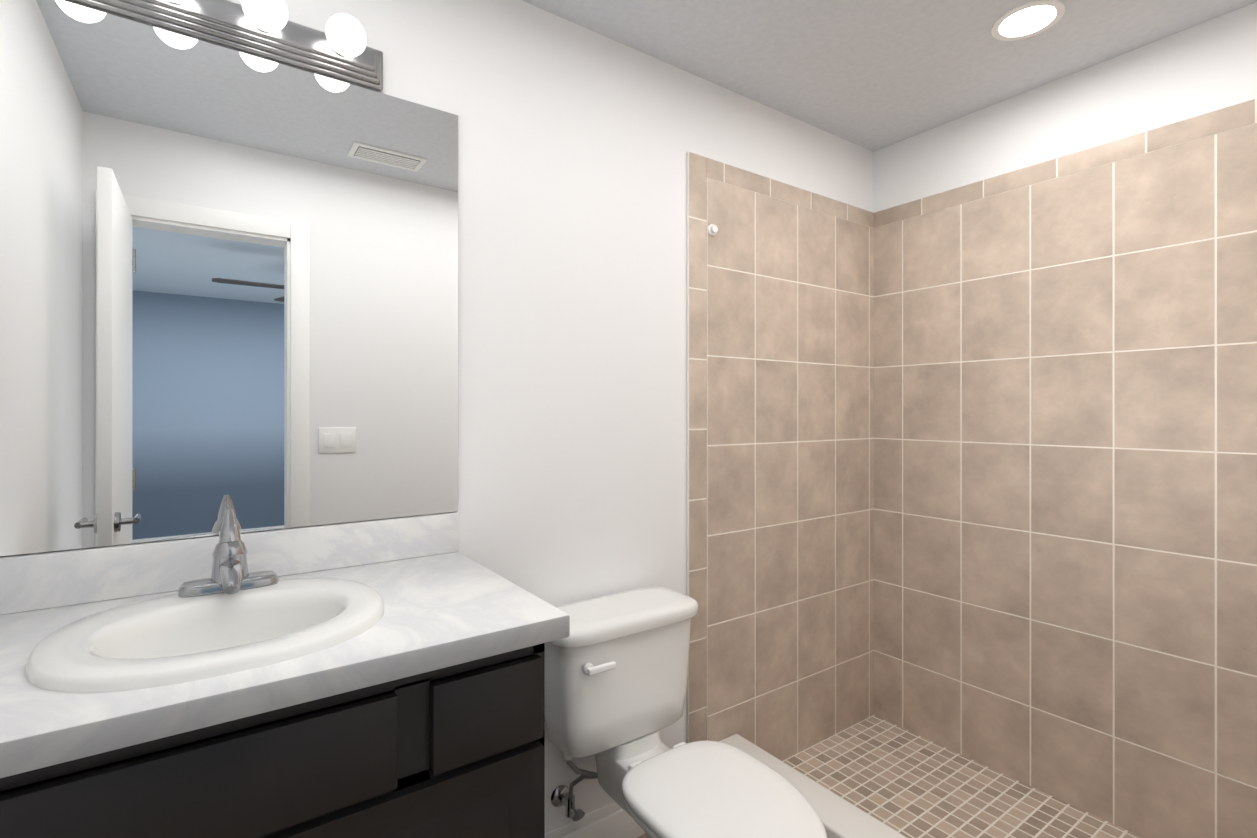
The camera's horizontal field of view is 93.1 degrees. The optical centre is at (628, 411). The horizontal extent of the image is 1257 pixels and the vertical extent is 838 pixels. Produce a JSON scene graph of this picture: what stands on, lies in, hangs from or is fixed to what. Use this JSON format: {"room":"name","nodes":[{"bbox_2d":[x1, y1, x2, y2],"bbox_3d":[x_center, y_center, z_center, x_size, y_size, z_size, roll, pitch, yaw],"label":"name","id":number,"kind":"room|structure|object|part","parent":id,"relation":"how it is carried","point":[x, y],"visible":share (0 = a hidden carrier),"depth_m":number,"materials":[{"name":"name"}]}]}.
{"room":"bathroom","nodes":[
{"label":"bathroom","id":0,"kind":"room"},
{"bbox_2d":[0,0,872,832],"bbox_3d":[-0.092,0.096,1.837,2.980,2.440,0.129,0,0,-35],"label":"wall","id":1,"kind":"structure","parent":0,"point":[228,278],"depth_m":1.40,"materials":[{"name":"white paint"}]},
{"bbox_2d":[70,0,382,90],"bbox_3d":[-0.810,-0.806,1.180,0.640,0.093,0.135,0,0,-35],"label":"wall lamp","id":2,"kind":"object","parent":1,"relation":"attached to","point":[339,49],"visible":1,"depth_m":1.24,"materials":[{"name":"silver metal"}]},
{"bbox_3d":[-0.855,-0.812,1.114,0.080,0.080,0.080,0,0,-35],"label":"bulb","id":3,"kind":"part","parent":2,"relation":"part of","materials":[{"name":"white glass"}]},
{"bbox_3d":[-0.733,-0.812,1.201,0.080,0.080,0.080,0,0,-35],"label":"bulb","id":4,"kind":"part","parent":2,"relation":"part of","materials":[{"name":"white glass"}]},
{"bbox_3d":[-0.610,-0.812,1.287,0.080,0.080,0.080,0,0,-35],"label":"bulb","id":5,"kind":"part","parent":2,"relation":"part of","materials":[{"name":"white glass"}]},
{"bbox_2d":[560,809,644,837],"bbox_3d":[-0.118,1.264,1.742,0.768,0.105,0.015,0,0,-35],"label":"baseboard","id":6,"kind":"structure","parent":1,"relation":"attached to","point":[621,823],"depth_m":1.78,"materials":[{"name":"white"}]},
{"bbox_2d":[545,801,621,837],"bbox_3d":[-0.120,1.196,1.745,0.768,0.030,0.008,0,0,-35],"label":"cap","id":7,"kind":"object","parent":6,"relation":"on","point":[585,820],"visible":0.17,"depth_m":1.73,"materials":[{"name":"white wood"}]},
{"bbox_2d":[687,152,706,742],"bbox_3d":[0.228,0.230,1.988,0.082,2.172,0.011,0,0,-35],"label":"trim column","id":8,"kind":"structure","parent":1,"relation":"attached to","point":[697,418],"depth_m":1.98,"materials":[{"name":"beige tile"}]},
{"bbox_2d":[707,178,873,760],"bbox_3d":[0.662,0.265,2.294,0.980,2.103,0.011,0,0,-35],"label":"shower wall tile","id":9,"kind":"structure","parent":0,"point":[790,479],"depth_m":2.24,"materials":[{"name":"beige tile"}]},
{"bbox_2d":[707,224,717,235],"bbox_3d":[0.287,-0.614,2.011,0.038,0.038,0.019,0,0,-35],"label":"hook","id":10,"kind":"object","parent":9,"relation":"attached to","point":[712,229],"visible":0.98,"depth_m":2.01,"materials":[{"name":"white ceramic"}]},
{"bbox_2d":[710,225,717,232],"bbox_3d":[0.288,-0.614,2.009,0.026,0.026,0.013,0,0,-35],"label":"cup","id":11,"kind":"object","parent":10,"relation":"on","point":[713,228],"depth_m":2.00,"materials":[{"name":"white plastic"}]},
{"bbox_2d":[707,158,873,227],"bbox_3d":[0.662,-0.821,2.294,0.980,0.069,0.011,0,0,-35],"label":"trim","id":12,"kind":"structure","parent":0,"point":[738,177],"depth_m":2.24,"materials":[{"name":"beige tile"}]},
{"bbox_2d":[522,0,1256,151],"bbox_3d":[0.377,-1.174,1.171,2.980,0.100,1.760,0,0,-35],"label":"ceiling","id":13,"kind":"structure","parent":0,"point":[872,75],"depth_m":1.83,"materials":[{"name":"paint"}]},
{"bbox_2d":[991,0,1064,40],"bbox_3d":[1.146,-1.120,1.712,0.176,0.006,0.176,0,0,-35],"label":"recessed light","id":14,"kind":"object","parent":13,"relation":"in","point":[1028,19],"visible":1,"depth_m":1.70,"materials":[{"name":"white glass"}]},
{"bbox_2d":[873,2,1256,212],"bbox_3d":[1.581,0.096,1.944,0.120,2.440,1.640,0,0,-35],"label":"wall","id":15,"kind":"structure","parent":0,"point":[1203,68],"depth_m":1.95,"materials":[{"name":"white paint"}]},
{"bbox_2d":[874,123,1256,837],"bbox_3d":[1.493,0.265,1.955,0.011,2.103,1.520,0,0,-35],"label":"shower wall tile","id":16,"kind":"structure","parent":15,"relation":"attached to","point":[1066,489],"depth_m":1.95,"materials":[{"name":"beige tile"}]},
{"bbox_2d":[874,98,1256,227],"bbox_3d":[1.493,-0.821,1.956,0.011,0.069,1.520,0,0,-35],"label":"trim","id":17,"kind":"structure","parent":15,"relation":"attached to","point":[1239,115],"depth_m":1.94,"materials":[{"name":"beige tile"}]},
{"bbox_3d":[0.377,1.366,1.170,2.980,0.100,1.760,0,0,-35],"label":"floor","id":18,"kind":"structure","parent":0,"visible":0},
{"bbox_2d":[0,509,569,837],"bbox_3d":[-0.638,0.751,1.022,0.901,1.129,0.586,0,0,-35],"label":"bathroom vanity","id":19,"kind":"object","parent":18,"relation":"on","point":[384,678],"visible":1,"depth_m":0.93,"materials":[{"name":"stone"}]},
{"bbox_2d":[0,512,458,614],"bbox_3d":[-0.801,0.307,1.254,0.901,0.098,0.019,0,0,-35],"label":"backsplash","id":20,"kind":"structure","parent":19,"relation":"on","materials":[{"name":"stone"}]},
{"bbox_3d":[-0.514,0.413,0.824,0.876,0.035,0.020,0,0,-35],"label":"frame","id":21,"kind":"part","parent":19,"relation":"part of","materials":[{"name":"black wood"}]},
{"bbox_2d":[0,552,569,777],"bbox_3d":[-0.638,0.376,1.022,0.901,0.040,0.586,0,0,-35],"label":"countertop","id":22,"kind":"structure","parent":19,"relation":"on","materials":[{"name":"stone"}]},
{"bbox_2d":[25,577,383,692],"bbox_3d":[-0.660,0.420,0.985,0.470,0.170,0.430,0,0,-35],"label":"sink","id":23,"kind":"object","parent":22,"relation":"in","point":[184,638],"depth_m":0.95,"materials":[{"name":"white ceramic"}]},
{"bbox_2d":[178,509,277,597],"bbox_3d":[-0.729,0.261,1.091,0.156,0.148,0.149,0,0,-35],"label":"faucet","id":24,"kind":"object","parent":22,"relation":"on","point":[230,576],"depth_m":1.10,"materials":[{"name":"silver metal"}]},
{"bbox_3d":[-0.514,0.591,0.824,0.876,0.040,0.020,0,0,-35],"label":"frame","id":25,"kind":"part","parent":19,"relation":"part of","materials":[{"name":"black wood"}]},
{"bbox_3d":[-0.328,0.884,0.932,0.423,0.593,0.019,0,0,-35],"label":"door","id":26,"kind":"part","parent":19,"relation":"part of","materials":[{"name":"black wood"}]},
{"bbox_3d":[-0.345,0.518,0.943,0.054,0.185,0.020,0,0,-35],"label":"frame","id":27,"kind":"part","parent":19,"relation":"part of","materials":[{"name":"black wood"}]},
{"bbox_3d":[-0.233,0.503,0.998,0.192,0.141,0.019,0,0,-35],"label":"drawer","id":28,"kind":"part","parent":19,"relation":"part of","materials":[{"name":"black wood"}]},
{"bbox_3d":[-0.165,0.806,1.070,0.022,0.820,0.020,0,0,-35],"label":"frame","id":29,"kind":"part","parent":19,"relation":"part of","materials":[{"name":"black wood"}]},
{"bbox_2d":[545,587,826,837],"bbox_3d":[0.118,0.928,1.445,0.468,0.776,0.772,0,0,-35],"label":"toilet","id":30,"kind":"object","parent":18,"relation":"on","point":[616,670],"visible":0.94,"depth_m":1.51,"materials":[{"name":"white ceramic"}]},
{"bbox_3d":[-0.138,1.096,1.615,0.040,0.022,0.013,0,0,-35],"label":"supply knob","id":31,"kind":"part","parent":30,"relation":"part of","materials":[{"name":"silver metal"}]},
{"bbox_3d":[-0.067,0.644,1.490,0.082,0.018,0.014,0,0,-35],"label":"lever arm","id":32,"kind":"part","parent":30,"relation":"part of"},
{"bbox_3d":[-0.032,0.734,1.659,0.434,0.295,0.202,0,0,-35],"label":"tank","id":33,"kind":"part","parent":30,"relation":"part of","materials":[{"name":"white ceramic"}]},
{"bbox_3d":[0.219,0.906,1.337,0.352,0.019,0.466,0,0,-35],"label":"seat","id":34,"kind":"part","parent":30,"relation":"part of","materials":[{"name":"white plastic"}]},
{"bbox_3d":[0.221,0.880,1.334,0.360,0.032,0.472,0,0,-35],"label":"lid","id":35,"kind":"part","parent":30,"relation":"part of","materials":[{"name":"white plastic"}]},
{"bbox_2d":[718,734,906,837],"bbox_3d":[0.753,1.221,1.435,0.140,0.190,1.498,0,0,-35],"label":"shower curb","id":36,"kind":"object","parent":18,"relation":"on","point":[840,817],"depth_m":1.70,"materials":[{"name":"white stone"}]},
{"bbox_2d":[783,715,1141,837],"bbox_3d":[1.149,1.312,1.713,0.829,0.008,1.498,0,0,-35],"label":"mosaic shower floor","id":37,"kind":"structure","parent":18,"relation":"on","point":[904,782],"depth_m":2.05,"materials":[{"name":"beige tile"}]}
]}

